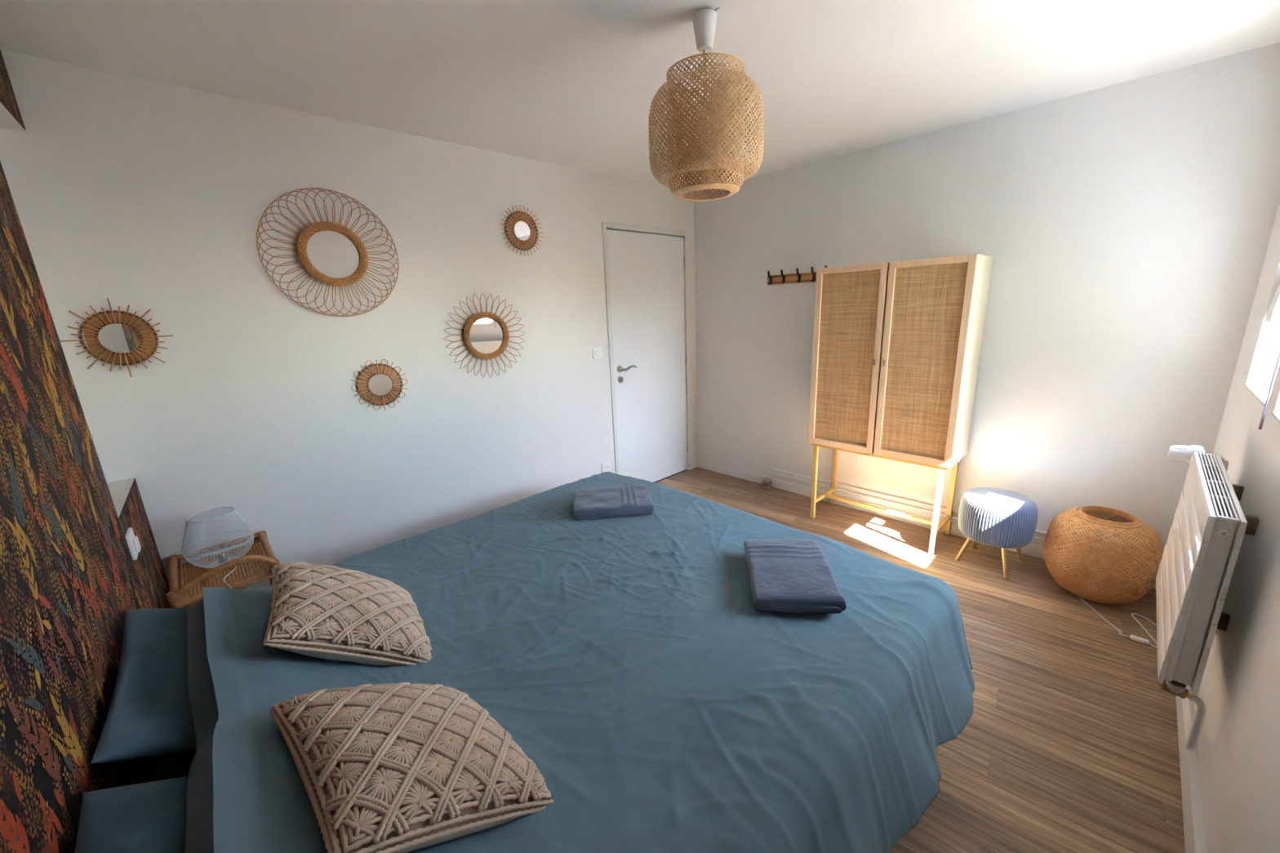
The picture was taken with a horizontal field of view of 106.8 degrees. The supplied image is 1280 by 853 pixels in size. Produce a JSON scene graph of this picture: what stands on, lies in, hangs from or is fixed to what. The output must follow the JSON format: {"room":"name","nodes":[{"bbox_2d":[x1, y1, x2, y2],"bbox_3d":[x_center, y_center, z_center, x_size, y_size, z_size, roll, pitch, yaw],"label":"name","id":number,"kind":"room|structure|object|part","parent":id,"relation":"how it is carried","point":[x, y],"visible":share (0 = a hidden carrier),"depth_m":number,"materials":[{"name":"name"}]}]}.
{"room":"bedroom","nodes":[
{"label":"bedroom","id":0,"kind":"room"},
{"bbox_2d":[0,49,171,852],"bbox_3d":[-1.149,0.185,0.636,0.341,2.390,3.270,-15,19,-40],"label":"wall","id":1,"kind":"structure","parent":0,"point":[69,575],"depth_m":0.98,"materials":[{"name":"paper"}]},
{"bbox_2d":[124,527,141,559],"bbox_3d":[-1.683,0.388,1.582,0.019,0.088,0.090,-15,19,-40],"label":"wall socket","id":2,"kind":"object","parent":1,"relation":"attached to","point":[133,542],"visible":1,"depth_m":1.56,"materials":[{"name":"white plastic"}]},
{"bbox_2d":[0,49,697,604],"bbox_3d":[-0.949,-0.406,2.967,4.100,2.390,0.120,-15,19,-42],"label":"wall","id":3,"kind":"structure","parent":0,"point":[143,195],"depth_m":2.26,"materials":[{"name":"white paint"}]},
{"bbox_2d":[60,297,173,377],"bbox_3d":[-2.008,-0.341,1.835,0.300,0.300,0.016,-14,18,-38],"label":"mirror","id":4,"kind":"object","parent":3,"relation":"attached to","point":[112,337],"visible":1,"depth_m":1.83,"materials":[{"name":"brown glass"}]},
{"bbox_2d":[97,323,141,353],"bbox_3d":[-2.006,-0.340,1.833,0.114,0.114,0.003,-14,18,-38],"label":"mirror glass","id":5,"kind":"object","parent":4,"relation":"attached to","point":[113,338],"depth_m":1.83,"materials":[{"name":"white"}]},
{"bbox_2d":[256,187,399,316],"bbox_3d":[-1.456,-0.818,2.261,0.578,0.579,0.033,-15,19,-42],"label":"mirror","id":6,"kind":"object","parent":3,"relation":"attached to","point":[334,255],"visible":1,"depth_m":2.25,"materials":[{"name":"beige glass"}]},
{"bbox_2d":[306,230,359,278],"bbox_3d":[-1.460,-0.819,2.266,0.226,0.226,0.003,-15,19,-42],"label":"mirror glass","id":7,"kind":"object","parent":6,"relation":"on","point":[333,254],"depth_m":2.26,"materials":[{"name":"white"}]},
{"bbox_2d":[351,358,408,410],"bbox_3d":[-1.363,-0.220,2.497,0.272,0.272,0.016,-15,19,-42],"label":"mirror","id":8,"kind":"object","parent":3,"relation":"attached to","point":[380,384],"visible":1,"depth_m":2.49,"materials":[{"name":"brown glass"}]},
{"bbox_2d":[368,373,392,395],"bbox_3d":[-1.361,-0.219,2.495,0.116,0.116,0.003,-15,19,-42],"label":"mirror glass","id":9,"kind":"object","parent":8,"relation":"attached to","point":[379,384],"depth_m":2.49,"materials":[{"name":"white"}]},
{"bbox_2d":[443,292,525,377],"bbox_3d":[-0.915,-0.541,2.841,0.507,0.506,0.041,-13,17,-36],"label":"mirror","id":10,"kind":"object","parent":3,"relation":"attached to","point":[486,335],"visible":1,"depth_m":2.84,"materials":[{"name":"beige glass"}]},
{"bbox_2d":[469,317,503,353],"bbox_3d":[-0.919,-0.543,2.846,0.220,0.220,0.003,-13,20,-37],"label":"mirror glass","id":11,"kind":"object","parent":10,"relation":"attached to","point":[486,335],"depth_m":2.84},
{"bbox_2d":[500,204,542,256],"bbox_3d":[-0.725,-1.202,2.920,0.294,0.294,0.016,-15,19,-42],"label":"mirror","id":12,"kind":"object","parent":3,"relation":"attached to","point":[521,230],"visible":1,"depth_m":2.92,"materials":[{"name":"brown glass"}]},
{"bbox_2d":[513,220,530,240],"bbox_3d":[-0.723,-1.201,2.919,0.116,0.116,0.003,-15,19,-42],"label":"mirror glass","id":13,"kind":"object","parent":12,"relation":"attached to","point":[522,228],"depth_m":2.92,"materials":[{"name":"white"}]},
{"bbox_2d":[592,346,602,359],"bbox_3d":[-0.310,-0.535,3.475,0.082,0.082,0.014,-15,19,-42],"label":"light switch","id":14,"kind":"object","parent":3,"relation":"attached to","point":[597,352],"visible":1,"depth_m":3.47,"materials":[{"name":"white plastic"}]},
{"bbox_2d":[600,461,610,472],"bbox_3d":[-0.266,0.315,3.699,0.082,0.082,0.012,-15,19,-42],"label":"wall socket","id":15,"kind":"object","parent":3,"relation":"attached to","point":[606,465],"visible":0.92,"depth_m":3.69,"materials":[{"name":"white plastic"}]},
{"bbox_2d":[601,222,688,482],"bbox_3d":[0.073,-0.520,3.904,0.891,2.078,0.187,-15,19,-42],"label":"door","id":16,"kind":"structure","parent":3,"relation":"in","point":[645,268],"depth_m":3.85,"materials":[{"name":"white wood"}]},
{"bbox_3d":[-0.090,-0.454,3.671,0.142,0.035,0.068,-15,19,-42],"label":"handle","id":17,"kind":"part","parent":16,"relation":"part of","materials":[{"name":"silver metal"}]},
{"bbox_2d":[688,459,697,470],"bbox_3d":[-0.736,0.695,3.313,3.535,0.071,0.013,-15,19,-42],"label":"baseboard","id":18,"kind":"structure","parent":3,"relation":"attached to","point":[692,464],"depth_m":4.45,"materials":[{"name":"white"}]},
{"bbox_2d":[0,0,1279,192],"bbox_3d":[0.126,-1.374,1.525,4.100,0.100,3.318,-15,19,-42],"label":"ceiling","id":19,"kind":"structure","parent":0,"point":[571,83],"depth_m":1.76,"materials":[{"name":"white paint"}]},
{"bbox_2d":[648,7,764,200],"bbox_3d":[0.217,-1.065,1.580,0.382,0.542,0.382,-15,19,-42],"label":"pendant lamp","id":20,"kind":"object","parent":19,"relation":"hanging from","point":[700,150],"visible":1,"depth_m":1.49,"materials":[{"name":"beige wicker"}]},
{"bbox_3d":[0.214,-1.122,1.566,0.005,0.186,0.005,-8,15,-20],"label":"cord","id":21,"kind":"part","parent":20,"relation":"part of","materials":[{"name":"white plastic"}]},
{"bbox_3d":[0.220,-0.981,1.601,0.258,0.367,0.258,-15,19,-42],"label":"lamp shade","id":22,"kind":"part","parent":20,"relation":"part of","materials":[{"name":"beige wicker"}]},
{"bbox_3d":[0.222,-0.931,1.614,0.062,0.089,0.062,-15,19,-42],"label":"bulb","id":23,"kind":"part","parent":20,"relation":"part of","materials":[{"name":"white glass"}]},
{"bbox_3d":[0.220,-0.986,1.600,0.382,0.286,0.382,-15,19,-42],"label":"lamp shade","id":24,"kind":"part","parent":20,"relation":"part of","materials":[{"name":"beige wicker"}]},
{"bbox_2d":[653,466,1185,852],"bbox_3d":[0.224,1.030,2.126,4.100,0.080,3.318,-15,19,-42],"label":"floor","id":25,"kind":"structure","parent":0,"point":[1069,742],"depth_m":1.74,"materials":[{"name":"brown wood"}]},
{"bbox_2d":[154,750,195,781],"bbox_3d":[-0.286,0.868,1.672,1.955,0.495,1.760,-15,19,-42],"label":"bed","id":26,"kind":"object","parent":25,"relation":"on","point":[176,765],"visible":0.02,"depth_m":1.11,"materials":[{"name":"black metal"}]},
{"bbox_2d":[74,775,188,852],"bbox_3d":[-0.545,0.719,0.711,0.415,0.259,0.630,-14,18,-40],"label":"pillow","id":27,"kind":"object","parent":26,"relation":"on","point":[149,817],"visible":0.25,"depth_m":0.73,"materials":[{"name":"fabric"}]},
{"bbox_2d":[90,607,196,763],"bbox_3d":[-1.027,0.616,1.226,0.415,0.239,0.630,-15,19,-41],"label":"pillow","id":28,"kind":"object","parent":26,"relation":"on","point":[149,713],"visible":0.38,"depth_m":1.02,"materials":[{"name":"fabric"}]},
{"bbox_2d":[183,471,975,852],"bbox_3d":[-0.178,0.644,1.675,2.017,0.682,2.046,-15,19,-42],"label":"duvet","id":29,"kind":"object","parent":26,"relation":"on","point":[634,662],"visible":0.78,"depth_m":1.20,"materials":[{"name":"blue fabric"}]},
{"bbox_2d":[262,561,431,666],"bbox_3d":[-0.810,0.520,1.333,0.339,0.268,0.419,-12,17,-33],"label":"cushion","id":30,"kind":"object","parent":29,"relation":"on","point":[318,611],"visible":1,"depth_m":1.22,"materials":[{"name":"fabric"}]},
{"bbox_2d":[270,682,553,852],"bbox_3d":[-0.430,0.621,0.908,0.424,0.258,0.348,11,19,42],"label":"cushion","id":31,"kind":"object","parent":29,"relation":"on","point":[402,767],"visible":1,"depth_m":0.81,"materials":[{"name":"fabric"}]},
{"bbox_2d":[572,485,653,519],"bbox_3d":[-0.134,0.363,2.283,0.374,0.069,0.254,-4,14,-5],"label":"towel","id":32,"kind":"object","parent":29,"relation":"on","point":[633,500],"visible":1,"depth_m":2.20,"materials":[{"name":"blue fabric"}]},
{"bbox_2d":[743,539,846,613],"bbox_3d":[0.510,0.499,1.627,0.272,0.072,0.398,0,14,8],"label":"towel","id":33,"kind":"object","parent":29,"relation":"on","point":[787,575],"visible":1,"depth_m":1.54,"materials":[{"name":"blue fabric"}]},
{"bbox_2d":[165,530,279,608],"bbox_3d":[-1.729,0.783,2.035,0.336,0.599,0.426,-15,19,-42],"label":"nightstand","id":34,"kind":"object","parent":25,"relation":"on","point":[187,581],"visible":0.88,"depth_m":1.91,"materials":[{"name":"brown wicker"}]},
{"bbox_3d":[-1.845,0.594,1.880,0.025,0.025,0.390,-15,19,-42],"label":"rail","id":35,"kind":"part","parent":34,"relation":"part of","materials":[{"name":"wood"}]},
{"bbox_3d":[-1.700,0.875,1.806,0.027,0.529,0.027,-15,19,-42],"label":"post","id":36,"kind":"part","parent":34,"relation":"part of","materials":[{"name":"wicker"}]},
{"bbox_3d":[-1.873,0.535,2.118,0.300,0.025,0.025,-15,19,-42],"label":"rail","id":37,"kind":"part","parent":34,"relation":"part of","materials":[{"name":"wicker"}]},
{"bbox_2d":[181,506,253,588],"bbox_3d":[-1.715,0.577,1.965,0.231,0.424,0.368,-15,19,-42],"label":"table lamp","id":38,"kind":"object","parent":34,"relation":"on","point":[223,557],"visible":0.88,"depth_m":1.98,"materials":[{"name":"white"}]},
{"bbox_3d":[-1.762,0.575,2.015,0.094,0.007,0.094,-15,19,-42],"label":"plate","id":39,"kind":"part","parent":38,"relation":"part of","materials":[{"name":"metal"}]},
{"bbox_3d":[-1.648,0.693,1.940,0.039,0.207,0.203,-13,18,-36],"label":"power cord","id":40,"kind":"part","parent":38,"relation":"part of","materials":[{"name":"white plastic"}]},
{"bbox_3d":[-1.599,0.567,1.836,0.318,0.096,0.030,-15,19,-42],"label":"bent handle","id":41,"kind":"part","parent":34,"relation":"part of","materials":[{"name":"wood"}]},
{"bbox_3d":[-1.600,0.636,1.854,0.300,0.018,0.017,-15,19,-42],"label":"rail","id":42,"kind":"part","parent":34,"relation":"part of","materials":[{"name":"wicker"}]},
{"bbox_3d":[-1.630,0.535,2.080,0.025,0.025,0.390,-15,19,-42],"label":"rail","id":43,"kind":"part","parent":34,"relation":"part of","materials":[{"name":"wicker"}]},
{"bbox_2d":[762,477,771,488],"bbox_3d":[1.047,0.466,3.918,0.073,0.081,0.073,-15,19,-42],"label":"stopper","id":44,"kind":"object","parent":25,"relation":"on","point":[766,482],"visible":1,"depth_m":3.89,"materials":[{"name":"grey metal"}]},
{"bbox_3d":[1.046,0.433,3.910,0.070,0.013,0.070,-15,19,-42],"label":"pot lid","id":45,"kind":"part","parent":44,"relation":"part of","materials":[{"name":"metal"}]},
{"bbox_2d":[808,253,992,554],"bbox_3d":[1.546,-0.144,2.983,0.372,1.678,0.840,-15,19,-42],"label":"tall cabinet","id":46,"kind":"object","parent":25,"relation":"on","point":[897,344],"visible":1,"depth_m":2.76,"materials":[{"name":"beige wicker"}]},
{"bbox_3d":[1.203,0.385,3.279,0.026,0.523,0.026,-15,19,-42],"label":"leg","id":47,"kind":"part","parent":46,"relation":"part of","materials":[{"name":"beige wood"}]},
{"bbox_3d":[1.432,0.323,3.492,0.026,0.523,0.026,-15,19,-42],"label":"leg","id":48,"kind":"part","parent":46,"relation":"part of","materials":[{"name":"beige wood"}]},
{"bbox_3d":[1.282,-0.411,2.967,0.004,1.065,0.349,-15,19,-42],"label":"cane panel","id":49,"kind":"part","parent":46,"relation":"part of","materials":[{"name":"beige wicker"}]},
{"bbox_3d":[1.276,-0.409,2.962,0.020,1.129,0.416,-15,19,-42],"label":"door","id":50,"kind":"part","parent":46,"relation":"part of","materials":[{"name":"beige wicker"}]},
{"bbox_3d":[1.567,0.146,3.065,0.335,0.016,0.800,-15,19,-42],"label":"frame","id":51,"kind":"part","parent":46,"relation":"part of","materials":[{"name":"beige wood"}]},
{"bbox_3d":[1.577,-0.348,2.669,0.004,1.065,0.346,-15,19,-42],"label":"cane panel","id":52,"kind":"part","parent":46,"relation":"part of","materials":[{"name":"beige wicker"}]},
{"bbox_3d":[1.570,-0.346,2.663,0.020,1.129,0.412,-15,19,-42],"label":"door","id":53,"kind":"part","parent":46,"relation":"part of","materials":[{"name":"beige wicker"}]},
{"bbox_3d":[1.718,0.495,2.756,0.026,0.523,0.026,-15,19,-42],"label":"leg","id":54,"kind":"part","parent":46,"relation":"part of","materials":[{"name":"beige wood"}]},
{"bbox_3d":[1.948,0.432,2.969,0.026,0.523,0.026,-15,19,-42],"label":"leg","id":55,"kind":"part","parent":46,"relation":"part of","materials":[{"name":"beige wood"}]},
{"bbox_2d":[955,487,1038,579],"bbox_3d":[1.980,0.575,2.657,0.348,0.408,0.348,-15,19,-42],"label":"stool","id":56,"kind":"object","parent":25,"relation":"on","point":[998,517],"visible":1,"depth_m":2.53,"materials":[{"name":"blue fabric"}]},
{"bbox_3d":[1.853,0.684,2.708,0.080,0.164,0.025,0,14,10],"label":"leg","id":57,"kind":"part","parent":56,"relation":"part of","materials":[{"name":"gold metal"}]},
{"bbox_3d":[2.007,0.652,2.812,0.025,0.164,0.081,0,14,7],"label":"leg","id":58,"kind":"part","parent":56,"relation":"part of","materials":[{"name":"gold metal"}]},
{"bbox_3d":[1.977,0.497,2.637,0.348,0.247,0.348,-15,19,-42],"label":"pleated seat","id":59,"kind":"part","parent":56,"relation":"part of","materials":[{"name":"blue fabric"}]},
{"bbox_3d":[1.963,0.717,2.557,0.025,0.164,0.081,0,14,7],"label":"leg","id":60,"kind":"part","parent":56,"relation":"part of","materials":[{"name":"gold metal"}]},
{"bbox_3d":[2.116,0.685,2.661,0.080,0.164,0.025,0,14,10],"label":"leg","id":61,"kind":"part","parent":56,"relation":"part of","materials":[{"name":"gold metal"}]},
{"bbox_2d":[1044,506,1163,647],"bbox_3d":[2.236,0.654,2.264,0.420,0.424,0.625,4,15,23],"label":"lamp","id":62,"kind":"object","parent":25,"relation":"on","point":[1090,587],"visible":0.98,"depth_m":2.25,"materials":[{"name":"beige wicker"}]},
{"bbox_3d":[2.280,0.728,2.379,0.060,0.078,0.059,4,15,23],"label":"bulb","id":63,"kind":"part","parent":62,"relation":"part of","materials":[{"name":"white glass"}]},
{"bbox_3d":[2.149,0.872,2.232,0.030,0.023,0.342,0,14,9],"label":"power cord","id":64,"kind":"part","parent":62,"relation":"part of","materials":[{"name":"white plastic"}]},
{"bbox_3d":[2.276,0.636,2.357,0.420,0.406,0.421,4,15,23],"label":"lamp shade","id":65,"kind":"part","parent":62,"relation":"part of","materials":[{"name":"brown wicker"}]},
{"bbox_2d":[1129,635,1149,644],"bbox_3d":[2.155,0.920,2.050,0.024,0.018,0.058,-15,19,-42],"label":"switch","id":66,"kind":"object","parent":62,"relation":"attached to","point":[1144,641],"depth_m":2.04,"materials":[{"name":"white plastic"}]},
{"bbox_3d":[2.265,0.905,2.108,0.075,0.010,0.262,7,17,32],"label":"power cord","id":67,"kind":"part","parent":62,"relation":"part of","materials":[{"name":"white plastic"}]},
{"bbox_2d":[693,42,1279,571],"bbox_3d":[1.647,-0.551,3.127,0.100,2.390,3.218,-15,19,-42],"label":"wall","id":68,"kind":"structure","parent":0,"point":[1126,228],"depth_m":2.49,"materials":[{"name":"white paint"}]},
{"bbox_2d":[767,265,826,284],"bbox_3d":[1.131,-1.080,3.400,0.067,0.100,0.516,-15,19,-42],"label":"coat rack","id":69,"kind":"object","parent":68,"relation":"attached to","point":[811,277],"visible":0.81,"depth_m":3.45,"materials":[{"name":"brown wood"}]},
{"bbox_3d":[1.149,-1.069,3.421,0.018,0.068,0.516,-15,19,-42],"label":"rail","id":70,"kind":"part","parent":69,"relation":"part of","materials":[{"name":"brown wood"}]},
{"bbox_2d":[696,459,1155,589],"bbox_3d":[1.596,0.572,3.426,0.014,0.071,3.058,-15,19,-42],"label":"baseboard","id":71,"kind":"structure","parent":68,"relation":"attached to","point":[1033,550],"depth_m":3.51,"materials":[{"name":"white wood"}]},
{"bbox_2d":[766,465,1156,566],"bbox_3d":[1.847,0.522,3.145,0.028,0.076,2.273,-15,19,-42],"label":"pipe","id":72,"kind":"object","parent":68,"relation":"attached to","point":[940,514],"visible":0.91,"depth_m":3.33,"materials":[{"name":"white"}]},
{"bbox_2d":[1192,201,1279,852],"bbox_3d":[1.236,0.076,0.682,4.000,2.390,0.160,-15,19,-42],"label":"wall","id":73,"kind":"structure","parent":0,"point":[1238,743],"depth_m":1.28,"materials":[{"name":"white paint"}]},
{"bbox_2d":[1181,684,1197,751],"bbox_3d":[2.129,0.821,1.858,1.380,0.088,0.036,-15,19,-42],"label":"pipe","id":74,"kind":"object","parent":73,"relation":"attached to","point":[1188,707],"visible":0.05,"depth_m":1.49,"materials":[{"name":"white metal"}]},
{"bbox_2d":[1175,695,1208,852],"bbox_3d":[1.350,1.140,1.146,3.606,0.094,0.022,-15,19,-42],"label":"baseboard","id":75,"kind":"structure","parent":73,"relation":"attached to","point":[1194,828],"depth_m":1.35,"materials":[{"name":"white wood"}]},
{"bbox_2d":[1155,444,1258,748],"bbox_3d":[1.808,0.500,1.572,0.794,0.733,0.172,-15,19,-42],"label":"radiator","id":76,"kind":"object","parent":73,"relation":"attached to","point":[1197,566],"visible":1,"depth_m":1.35,"materials":[{"name":"white metal"}]},
{"bbox_3d":[1.766,0.633,1.610,0.729,0.074,0.011,-15,19,-42],"label":"panel","id":77,"kind":"part","parent":76,"relation":"part of","materials":[{"name":"white metal"}]},
{"bbox_3d":[1.764,0.560,1.590,0.729,0.074,0.011,-15,19,-42],"label":"panel","id":78,"kind":"part","parent":76,"relation":"part of","materials":[{"name":"white metal"}]},
{"bbox_3d":[1.763,0.488,1.570,0.729,0.074,0.011,-15,19,-42],"label":"panel","id":79,"kind":"part","parent":76,"relation":"part of","materials":[{"name":"white metal"}]},
{"bbox_3d":[1.762,0.416,1.550,0.729,0.074,0.011,-15,19,-42],"label":"panel","id":80,"kind":"part","parent":76,"relation":"part of","materials":[{"name":"white metal"}]},
{"bbox_3d":[1.760,0.343,1.531,0.729,0.074,0.011,-15,19,-42],"label":"panel","id":81,"kind":"part","parent":76,"relation":"part of","materials":[{"name":"white metal"}]},
{"bbox_3d":[1.759,0.271,1.511,0.729,0.074,0.011,-15,19,-42],"label":"panel","id":82,"kind":"part","parent":76,"relation":"part of","materials":[{"name":"white metal"}]},
{"bbox_3d":[1.811,0.642,1.564,0.729,0.074,0.011,-15,19,-42],"label":"panel","id":83,"kind":"part","parent":76,"relation":"part of","materials":[{"name":"white metal"}]},
{"bbox_3d":[1.808,0.570,1.546,0.729,0.074,0.011,-15,19,-42],"label":"panel","id":84,"kind":"part","parent":76,"relation":"part of","materials":[{"name":"white metal"}]},
{"bbox_3d":[1.758,0.199,1.491,0.729,0.074,0.011,-15,19,-42],"label":"panel","id":85,"kind":"part","parent":76,"relation":"part of","materials":[{"name":"white metal"}]},
{"bbox_3d":[1.805,0.497,1.528,0.729,0.074,0.011,-15,19,-42],"label":"panel","id":86,"kind":"part","parent":76,"relation":"part of","materials":[{"name":"white metal"}]},
{"bbox_3d":[1.802,0.424,1.510,0.729,0.074,0.011,-15,19,-42],"label":"panel","id":87,"kind":"part","parent":76,"relation":"part of","materials":[{"name":"white metal"}]},
{"bbox_2d":[1198,453,1238,519],"bbox_3d":[1.773,0.169,1.465,0.702,0.005,0.037,-15,19,-42],"label":"grille","id":88,"kind":"object","parent":76,"relation":"attached to","point":[1209,510],"depth_m":1.40,"materials":[{"name":"white metal"}]},
{"bbox_3d":[1.799,0.352,1.491,0.729,0.074,0.011,-15,19,-42],"label":"panel","id":89,"kind":"part","parent":76,"relation":"part of","materials":[{"name":"white metal"}]},
{"bbox_3d":[1.793,0.206,1.455,0.729,0.074,0.011,-15,19,-42],"label":"panel","id":90,"kind":"part","parent":76,"relation":"part of","materials":[{"name":"white metal"}]},
{"bbox_3d":[1.796,0.279,1.473,0.729,0.074,0.011,-15,19,-42],"label":"panel","id":91,"kind":"part","parent":76,"relation":"part of","materials":[{"name":"white metal"}]},
{"bbox_2d":[1244,283,1279,406],"bbox_3d":[2.216,-0.543,1.508,0.487,1.008,0.184,-15,19,-42],"label":"window","id":92,"kind":"structure","parent":73,"relation":"in","point":[1260,392],"depth_m":1.73,"materials":[{"name":"white glass"}]},
{"bbox_3d":[2.188,-0.112,1.665,0.487,0.008,0.050,-15,19,-42],"label":"sill","id":93,"kind":"part","parent":92,"relation":"part of","materials":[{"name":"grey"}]},
{"bbox_2d":[1257,352,1279,429],"bbox_3d":[1.889,-0.515,1.326,0.016,1.083,0.024,-15,19,-42],"label":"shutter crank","id":94,"kind":"object","parent":92,"relation":"attached to","point":[1277,365],"visible":1,"depth_m":1.43,"materials":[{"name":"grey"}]},
{"bbox_2d":[1271,411,1279,422],"bbox_3d":[1.767,-0.420,1.090,0.487,1.008,0.184,-15,19,-42],"label":"window","id":95,"kind":"structure","parent":73,"relation":"in","point":[1276,415],"depth_m":1.39,"materials":[{"name":"white plastic"}]}
]}

